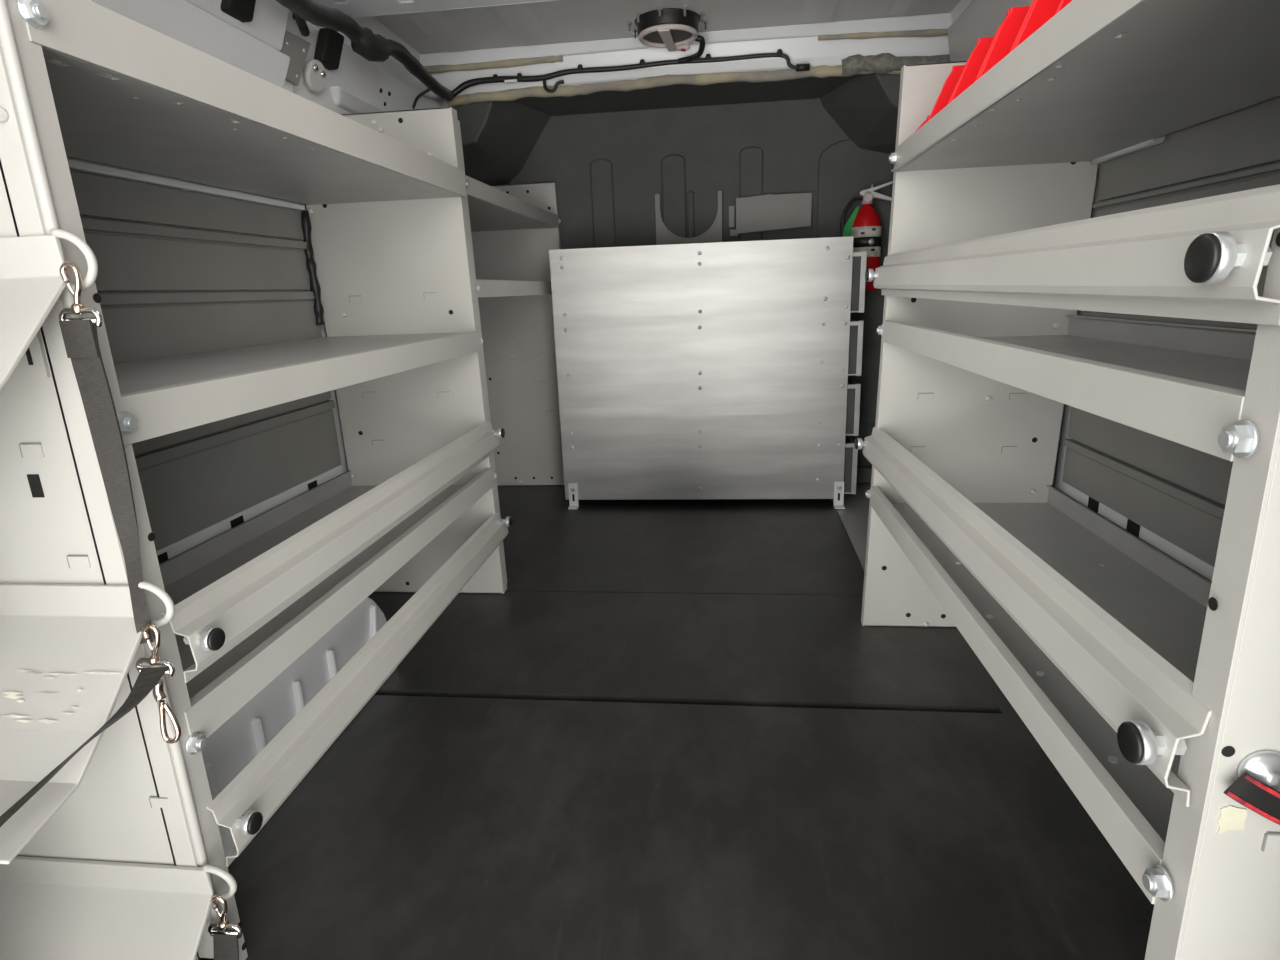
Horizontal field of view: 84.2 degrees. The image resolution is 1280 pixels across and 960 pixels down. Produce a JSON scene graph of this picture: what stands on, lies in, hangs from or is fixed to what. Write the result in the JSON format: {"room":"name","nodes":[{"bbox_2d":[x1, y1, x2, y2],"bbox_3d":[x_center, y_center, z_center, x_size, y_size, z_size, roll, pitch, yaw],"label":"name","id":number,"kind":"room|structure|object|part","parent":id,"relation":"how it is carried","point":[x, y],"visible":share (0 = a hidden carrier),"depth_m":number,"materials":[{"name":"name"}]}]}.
{"room":"vehicle interior","nodes":[
{"label":"vehicle interior","id":0,"kind":"room"},
{"bbox_2d":[67,16,419,472],"bbox_3d":[-0.792,-0.375,1.625,0.108,1.555,2.556,0,15,7],"label":"wall","id":1,"kind":"structure","parent":0,"point":[370,22],"depth_m":1.84,"materials":[{"name":"grey metal"}]},
{"bbox_2d":[67,159,304,210],"bbox_3d":[-0.858,-0.502,1.160,0.020,0.015,1.070,0,15,7],"label":"trim","id":2,"kind":"structure","parent":1,"relation":"attached to","point":[74,165],"depth_m":1.27,"materials":[{"name":"white paint"}]},
{"bbox_2d":[70,171,340,550],"bbox_3d":[-0.838,-0.196,1.247,0.035,0.624,1.080,0,15,7],"label":"panel","id":3,"kind":"object","parent":1,"relation":"attached to","point":[194,479],"depth_m":1.36,"materials":[{"name":"grey metal"}]},
{"bbox_3d":[-0.788,-0.507,1.700,0.026,0.263,0.029,-7,16,-16],"label":"black foam strip","id":4,"kind":"part","parent":3,"relation":"part of","materials":[{"name":"black rubber"}]},
{"bbox_2d":[55,0,448,114],"bbox_3d":[-0.725,-0.813,1.257,0.234,0.354,2.094,0,15,7],"label":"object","id":5,"kind":"structure","parent":1,"relation":"attached to","point":[247,35],"depth_m":1.32,"materials":[{"name":"white paint"}]},
{"bbox_2d":[280,31,325,92],"bbox_3d":[-0.682,-0.838,1.427,0.040,0.082,0.199,-2,15,2],"label":"bracket","id":6,"kind":"object","parent":1,"relation":"attached to","point":[296,48],"visible":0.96,"depth_m":1.42,"materials":[{"name":"grey metal"}]},
{"bbox_3d":[-0.684,-0.826,1.385,0.030,0.082,0.115,0,15,7],"label":"plate","id":7,"kind":"part","parent":6,"relation":"part of","materials":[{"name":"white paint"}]},
{"bbox_2d":[276,0,453,108],"bbox_3d":[-0.613,-0.973,1.564,0.119,0.136,1.380,-1,15,4],"label":"harness","id":8,"kind":"object","parent":1,"relation":"attached to","point":[371,46],"visible":1,"depth_m":1.49,"materials":[{"name":"black rubber"}]},
{"bbox_2d":[314,0,557,17],"bbox_3d":[0.035,-1.130,1.514,1.632,0.069,0.284,0,15,7],"label":"trim","id":9,"kind":"structure","parent":1,"relation":"attached to","point":[352,8],"depth_m":1.66,"materials":[{"name":"white paint"}]},
{"bbox_2d":[156,465,1213,580],"bbox_3d":[0.004,0.152,1.173,1.722,0.083,1.201,0,15,7],"label":"trim","id":10,"kind":"structure","parent":1,"relation":"attached to","point":[1189,560],"depth_m":1.33,"materials":[{"name":"white paint"}]},
{"bbox_2d":[372,0,959,53],"bbox_3d":[0.015,-1.123,1.338,1.802,0.035,2.572,0,15,7],"label":"ceiling","id":11,"kind":"structure","parent":0,"point":[560,21],"depth_m":1.97,"materials":[{"name":"white metal"}]},
{"bbox_2d":[627,6,707,63],"bbox_3d":[0.084,-1.262,2.013,0.233,0.076,0.230,-7,16,-18],"label":"ceiling vent","id":12,"kind":"object","parent":11,"relation":"in","point":[673,29],"visible":1,"depth_m":1.97,"materials":[{"name":"black plastic"}]},
{"bbox_2d":[644,30,691,43],"bbox_3d":[0.079,-1.264,2.011,0.136,0.002,0.135,0,15,7],"label":"grille","id":13,"kind":"object","parent":12,"relation":"attached to","point":[650,36],"depth_m":2.01,"materials":[{"name":"grey plastic"}]},
{"bbox_2d":[452,73,900,482],"bbox_3d":[0.160,-0.617,2.575,1.725,1.463,0.385,0,15,7],"label":"wall","id":14,"kind":"structure","parent":0,"point":[607,155],"depth_m":2.57,"materials":[{"name":"grey plastic"}]},
{"bbox_2d":[452,49,809,97],"bbox_3d":[-0.048,-1.244,2.172,1.115,0.076,0.033,-1,15,6],"label":"cable","id":15,"kind":"object","parent":14,"relation":"attached to","point":[799,67],"visible":0.98,"depth_m":2.17,"materials":[{"name":"black rubber"}]},
{"bbox_2d":[423,29,947,106],"bbox_3d":[0.110,-1.261,2.174,1.727,0.118,0.104,0,15,7],"label":"trim","id":16,"kind":"structure","parent":14,"relation":"attached to","point":[822,71],"depth_m":2.19,"materials":[{"name":"plastic"}]},
{"bbox_2d":[420,13,951,95],"bbox_3d":[0.109,-1.282,2.170,1.725,0.121,0.103,0,15,7],"label":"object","id":17,"kind":"structure","parent":14,"relation":"attached to","point":[800,42],"depth_m":2.14,"materials":[{"name":"white paint"}]},
{"bbox_2d":[655,191,721,244],"bbox_3d":[0.183,-0.892,2.643,0.246,0.339,0.014,0,15,7],"label":"plate","id":18,"kind":"object","parent":14,"relation":"attached to","point":[713,234],"visible":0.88,"depth_m":2.63,"materials":[{"name":"grey metal"}]},
{"bbox_2d":[729,193,811,235],"bbox_3d":[0.474,-0.971,2.588,0.295,0.137,0.031,0,15,7],"label":"cover plate","id":19,"kind":"object","parent":14,"relation":"attached to","point":[767,212],"visible":1,"depth_m":2.57,"materials":[{"name":"grey metal"}]},
{"bbox_2d":[840,181,892,291],"bbox_3d":[0.805,-0.862,2.525,0.185,0.367,0.145,0,15,7],"label":"fire extinguisher","id":20,"kind":"object","parent":14,"relation":"attached to","point":[865,226],"visible":0.77,"depth_m":2.47,"materials":[{"name":"red metal"}]},
{"bbox_3d":[0.830,-0.991,2.474,0.122,0.040,0.018,0,15,7],"label":"carry handle","id":21,"kind":"part","parent":20,"relation":"part of","materials":[{"name":"silver metal"}]},
{"bbox_3d":[0.825,-1.020,2.467,0.107,0.033,0.015,0,15,7],"label":"lever","id":22,"kind":"part","parent":20,"relation":"part of","materials":[{"name":"silver metal"}]},
{"bbox_2d":[842,53,949,75],"bbox_3d":[0.768,-1.243,2.114,0.329,0.064,0.058,0,15,7],"label":"trim","id":23,"kind":"structure","parent":14,"relation":"attached to","point":[883,63],"depth_m":2.10,"materials":[{"name":"grey plastic"}]},
{"bbox_2d":[228,485,1153,959],"bbox_3d":[0.057,0.372,1.624,1.725,0.023,2.703,0,15,7],"label":"floor","id":24,"kind":"structure","parent":0,"point":[676,729],"depth_m":1.14,"materials":[{"name":"black rubber"}]},
{"bbox_2d":[0,0,512,959],"bbox_3d":[-0.620,-0.130,1.238,0.446,1.194,1.148,0,15,7],"label":"shelving unit","id":25,"kind":"object","parent":24,"relation":"on","point":[415,507],"visible":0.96,"depth_m":0.94,"materials":[{"name":"white metal"}]},
{"bbox_2d":[0,229,97,390],"bbox_3d":[-0.699,-0.112,0.572,0.438,0.168,0.188,0,15,7],"label":"tray","id":26,"kind":"object","parent":25,"relation":"attached to","point":[31,282],"visible":1,"depth_m":0.61,"materials":[{"name":"white"}]},
{"bbox_2d":[59,261,154,643],"bbox_3d":[-0.488,-0.014,0.658,0.040,0.362,0.015,0,15,7],"label":"strap","id":27,"kind":"object","parent":26,"relation":"hanging from","point":[80,336],"visible":1,"depth_m":0.65,"materials":[{"name":"grey fabric"}]},
{"bbox_2d":[0,581,174,863],"bbox_3d":[-0.687,0.203,0.657,0.438,0.168,0.188,0,15,7],"label":"tray","id":28,"kind":"object","parent":25,"relation":"attached to","point":[68,651],"visible":0.97,"depth_m":0.68,"materials":[{"name":"white metal"}]},
{"bbox_2d":[0,623,180,826],"bbox_3d":[-0.512,0.234,0.597,0.046,0.130,0.251,2,16,16],"label":"strap","id":29,"kind":"object","parent":28,"relation":"hanging from","point":[149,677],"visible":1,"depth_m":0.69,"materials":[{"name":"black fabric"}]},
{"bbox_2d":[0,856,236,959],"bbox_3d":[-0.675,0.530,0.745,0.438,0.168,0.188,0,15,7],"label":"tray","id":30,"kind":"object","parent":25,"relation":"attached to","point":[51,908],"visible":0.98,"depth_m":0.79,"materials":[{"name":"white metal"}]},
{"bbox_2d":[208,894,242,959],"bbox_3d":[-0.467,0.528,0.790,0.044,0.140,0.031,0,15,7],"label":"strap","id":31,"kind":"object","parent":30,"relation":"hanging from","point":[225,941],"visible":1,"depth_m":0.79,"materials":[{"name":"black fabric"}]},
{"bbox_3d":[-0.691,0.013,0.717,0.388,1.194,0.040,0,15,7],"label":"panel","id":32,"kind":"part","parent":25,"relation":"part of","materials":[{"name":"white metal"}]},
{"bbox_3d":[-0.462,0.170,0.755,0.019,0.025,0.025,0,15,7],"label":"knob","id":33,"kind":"part","parent":25,"relation":"part of","materials":[{"name":"silver metal"}]},
{"bbox_3d":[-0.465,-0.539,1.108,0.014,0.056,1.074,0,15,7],"label":"shelf","id":34,"kind":"part","parent":25,"relation":"part of","materials":[{"name":"grey metal"}]},
{"bbox_3d":[-0.454,0.395,0.816,0.019,0.025,0.025,0,15,7],"label":"knob","id":35,"kind":"part","parent":25,"relation":"part of","materials":[{"name":"silver metal"}]},
{"bbox_3d":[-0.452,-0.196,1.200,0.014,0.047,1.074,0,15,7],"label":"shelf","id":36,"kind":"part","parent":25,"relation":"part of","materials":[{"name":"white metal"}]},
{"bbox_3d":[-0.427,0.033,1.276,0.029,0.082,1.105,0,15,6],"label":"guard rail","id":37,"kind":"part","parent":25,"relation":"part of","materials":[{"name":"white metal"}]},
{"bbox_3d":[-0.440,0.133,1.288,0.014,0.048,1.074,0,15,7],"label":"shelf","id":38,"kind":"part","parent":25,"relation":"part of","materials":[{"name":"white metal"}]},
{"bbox_3d":[-0.418,0.264,1.337,0.029,0.082,1.105,0,15,6],"label":"guard rail","id":39,"kind":"part","parent":25,"relation":"part of","materials":[{"name":"white metal"}]},
{"bbox_3d":[-0.582,-0.269,1.775,0.400,1.181,0.037,0,15,7],"label":"panel","id":40,"kind":"part","parent":25,"relation":"part of","materials":[{"name":"white metal"}]},
{"bbox_3d":[-0.355,-0.118,1.774,0.019,0.025,0.025,0,15,7],"label":"knob","id":41,"kind":"part","parent":25,"relation":"part of","materials":[{"name":"silver metal"}]},
{"bbox_3d":[-0.346,0.108,1.835,0.019,0.025,0.025,0,15,7],"label":"knob","id":42,"kind":"part","parent":25,"relation":"part of","materials":[{"name":"silver metal"}]},
{"bbox_2d":[201,597,396,856],"bbox_3d":[-0.705,0.363,1.182,0.305,0.277,0.693,0,15,7],"label":"wheel arch","id":43,"kind":"object","parent":24,"relation":"on","point":[228,750],"visible":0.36,"depth_m":1.13,"materials":[{"name":"white paint"}]},
{"bbox_2d":[458,120,563,580],"bbox_3d":[-0.527,-0.407,2.310,0.394,1.167,1.061,0,15,7],"label":"shelving unit","id":44,"kind":"object","parent":24,"relation":"on","point":[513,228],"visible":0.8,"depth_m":2.77,"materials":[{"name":"white metal"}]},
{"bbox_3d":[-0.582,-0.273,1.817,0.387,1.167,0.033,0,15,7],"label":"panel","id":45,"kind":"part","parent":44,"relation":"part of","materials":[{"name":"grey metal"}]},
{"bbox_3d":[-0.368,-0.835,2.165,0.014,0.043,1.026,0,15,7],"label":"shelf","id":46,"kind":"part","parent":44,"relation":"part of","materials":[{"name":"grey metal"}]},
{"bbox_3d":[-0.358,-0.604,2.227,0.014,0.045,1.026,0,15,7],"label":"shelf","id":47,"kind":"part","parent":44,"relation":"part of","materials":[{"name":"grey metal"}]},
{"bbox_3d":[-0.471,-0.543,2.806,0.393,1.167,0.026,0,15,7],"label":"panel","id":48,"kind":"part","parent":44,"relation":"part of","materials":[{"name":"white metal"}]},
{"bbox_2d":[549,236,866,508],"bbox_3d":[0.239,-0.366,2.543,1.052,0.912,0.239,0,15,7],"label":"metal cabinet","id":49,"kind":"object","parent":24,"relation":"on","point":[717,370],"visible":0.99,"depth_m":2.45,"materials":[{"name":"metal"}]},
{"bbox_2d":[844,435,857,493],"bbox_3d":[0.256,-0.061,2.647,1.046,0.186,0.195,0,15,7],"label":"tray","id":50,"kind":"object","parent":49,"relation":"on","point":[850,453],"depth_m":2.50,"materials":[{"name":"grey metal"}]},
{"bbox_2d":[846,378,860,435],"bbox_3d":[0.248,-0.263,2.593,1.046,0.181,0.195,0,15,7],"label":"tray","id":51,"kind":"object","parent":49,"relation":"on","point":[853,390],"depth_m":2.45,"materials":[{"name":"grey metal"}]},
{"bbox_2d":[848,319,863,375],"bbox_3d":[0.241,-0.465,2.538,1.046,0.183,0.195,0,15,7],"label":"tray","id":52,"kind":"object","parent":49,"relation":"on","point":[855,327],"depth_m":2.39,"materials":[{"name":"grey metal"}]},
{"bbox_2d":[850,251,866,312],"bbox_3d":[0.233,-0.673,2.482,1.046,0.195,0.195,0,15,7],"label":"tray","id":53,"kind":"object","parent":49,"relation":"on","point":[857,259],"depth_m":2.33,"materials":[{"name":"grey metal"}]},
{"bbox_2d":[854,0,1279,959],"bbox_3d":[0.614,-0.118,0.950,0.438,1.232,1.117,0,15,7],"label":"shelving unit","id":54,"kind":"object","parent":24,"relation":"on","point":[1145,680],"visible":1,"depth_m":0.76,"materials":[{"name":"white metal"}]},
{"bbox_3d":[0.480,-0.079,1.534,0.019,0.025,0.025,0,15,7],"label":"knob","id":55,"kind":"part","parent":54,"relation":"part of","materials":[{"name":"silver metal"}]},
{"bbox_3d":[0.474,-0.417,1.442,0.019,0.025,0.025,0,15,7],"label":"knob","id":56,"kind":"part","parent":54,"relation":"part of","materials":[{"name":"silver metal"}]},
{"bbox_2d":[914,115,929,132],"bbox_3d":[0.595,-0.627,1.282,0.211,0.089,0.119,0,15,7],"label":"storage bin","id":57,"kind":"object","parent":54,"relation":"on","point":[926,120],"visible":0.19,"depth_m":1.33,"materials":[{"name":"red plastic"}]},
{"bbox_2d":[927,43,977,121],"bbox_3d":[0.579,-0.613,1.141,0.211,0.135,0.119,0,15,7],"label":"storage bin","id":58,"kind":"object","parent":54,"relation":"on","point":[947,91],"visible":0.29,"depth_m":1.19,"materials":[{"name":"red plastic"}]},
{"bbox_2d":[950,10,1008,101],"bbox_3d":[0.566,-0.584,1.024,0.211,0.139,0.119,0,15,7],"label":"storage bin","id":59,"kind":"object","parent":54,"relation":"on","point":[977,59],"visible":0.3,"depth_m":1.07,"materials":[{"name":"red plastic"}]},
{"bbox_3d":[0.694,-0.226,1.476,0.398,1.162,0.026,0,15,7],"label":"panel","id":60,"kind":"part","parent":54,"relation":"part of","materials":[{"name":"white metal"}]},
{"bbox_2d":[978,0,1034,78],"bbox_3d":[0.552,-0.552,0.907,0.211,0.139,0.119,0,15,7],"label":"storage bin","id":61,"kind":"object","parent":54,"relation":"on","point":[1006,39],"visible":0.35,"depth_m":0.95,"materials":[{"name":"red plastic"}]},
{"bbox_3d":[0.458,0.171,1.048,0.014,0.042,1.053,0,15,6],"label":"shelf","id":62,"kind":"part","parent":54,"relation":"part of","materials":[{"name":"white metal"}]},
{"bbox_3d":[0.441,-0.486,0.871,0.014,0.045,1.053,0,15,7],"label":"shelf","id":63,"kind":"part","parent":54,"relation":"part of","materials":[{"name":"grey metal"}]},
{"bbox_3d":[0.443,0.056,1.023,0.030,0.100,1.105,0,15,7],"label":"guard rail","id":64,"kind":"part","parent":54,"relation":"part of","materials":[{"name":"white metal"}]},
{"bbox_2d":[1013,0,1071,49],"bbox_3d":[0.539,-0.520,0.791,0.211,0.139,0.119,0,15,7],"label":"storage bin","id":65,"kind":"object","parent":54,"relation":"on","point":[1042,11],"visible":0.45,"depth_m":0.84,"materials":[{"name":"red plastic"}]},
{"bbox_3d":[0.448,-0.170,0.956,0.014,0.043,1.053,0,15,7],"label":"shelf","id":66,"kind":"part","parent":54,"relation":"part of","materials":[{"name":"white metal"}]},
{"bbox_3d":[0.431,-0.275,0.931,0.029,0.085,1.111,0,15,7],"label":"guard rail","id":67,"kind":"part","parent":54,"relation":"part of","materials":[{"name":"grey metal"}]},
{"bbox_2d":[1090,136,1164,164],"bbox_3d":[0.846,-0.577,1.236,0.020,0.018,0.208,0,15,7],"label":"conduit","id":68,"kind":"object","parent":54,"relation":"attached to","point":[1152,142],"visible":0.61,"depth_m":1.21,"materials":[{"name":"silver metal"}]},
{"bbox_3d":[0.363,0.188,0.506,0.019,0.030,0.030,0,15,7],"label":"knob","id":69,"kind":"part","parent":54,"relation":"part of","materials":[{"name":"silver metal"}]},
{"bbox_3d":[0.563,0.023,0.430,0.373,1.232,0.033,0,15,7],"label":"panel","id":70,"kind":"part","parent":54,"relation":"part of","materials":[{"name":"white metal"}]},
{"bbox_3d":[0.346,-0.132,0.421,0.019,0.030,0.030,0,15,7],"label":"knob","id":71,"kind":"part","parent":54,"relation":"part of","materials":[{"name":"silver metal"}]},
{"bbox_2d":[1216,805,1246,834],"bbox_3d":[0.409,0.235,0.489,0.018,0.024,0.001,0,15,7],"label":"sticker","id":72,"kind":"object","parent":54,"relation":"attached to","point":[1230,817],"visible":1,"depth_m":0.49,"materials":[{"name":"paper"}]},
{"bbox_2d":[1223,772,1279,824],"bbox_3d":[0.443,0.223,0.472,0.102,0.060,0.006,-1,15,5],"label":"strap","id":73,"kind":"object","parent":54,"relation":"attached to","point":[1247,790],"visible":1,"depth_m":0.47,"materials":[{"name":"black fabric"}]},
{"bbox_2d":[1236,750,1279,789],"bbox_3d":[0.420,0.197,0.473,0.032,0.032,0.011,0,15,7],"label":"washer","id":74,"kind":"object","parent":54,"relation":"attached to","point":[1264,765],"visible":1,"depth_m":0.47,"materials":[{"name":"silver metal"}]},
{"bbox_2d":[950,0,1279,491],"bbox_3d":[0.875,-0.385,1.434,0.108,1.555,2.556,0,15,7],"label":"wall","id":75,"kind":"structure","parent":0,"point":[962,5],"depth_m":1.52,"materials":[{"name":"grey metal"}]},
{"bbox_2d":[831,483,870,571],"bbox_3d":[0.830,0.159,2.314,0.343,0.020,1.101,0,15,7],"label":"trim","id":76,"kind":"structure","parent":75,"relation":"attached to","point":[854,518],"depth_m":2.41,"materials":[{"name":"grey metal"}]},
{"bbox_2d":[947,0,1032,61],"bbox_3d":[0.812,-0.893,1.062,0.079,0.270,2.094,0,15,7],"label":"trim","id":77,"kind":"structure","parent":75,"relation":"attached to","point":[981,18],"depth_m":1.83,"materials":[{"name":"metal"}]},
{"bbox_2d":[1053,437,1060,486],"bbox_3d":[0.916,-0.409,2.065,0.107,1.194,1.201,0,15,7],"label":"trim","id":78,"kind":"structure","parent":75,"relation":"attached to","point":[1060,437],"depth_m":1.55,"materials":[{"name":"grey metal"}]},
{"bbox_2d":[1062,97,1279,566],"bbox_3d":[0.828,-0.170,0.914,0.015,0.643,1.051,0,15,7],"label":"panel","id":79,"kind":"object","parent":75,"relation":"attached to","point":[1177,492],"visible":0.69,"depth_m":1.13,"materials":[{"name":"grey metal"}]}
]}

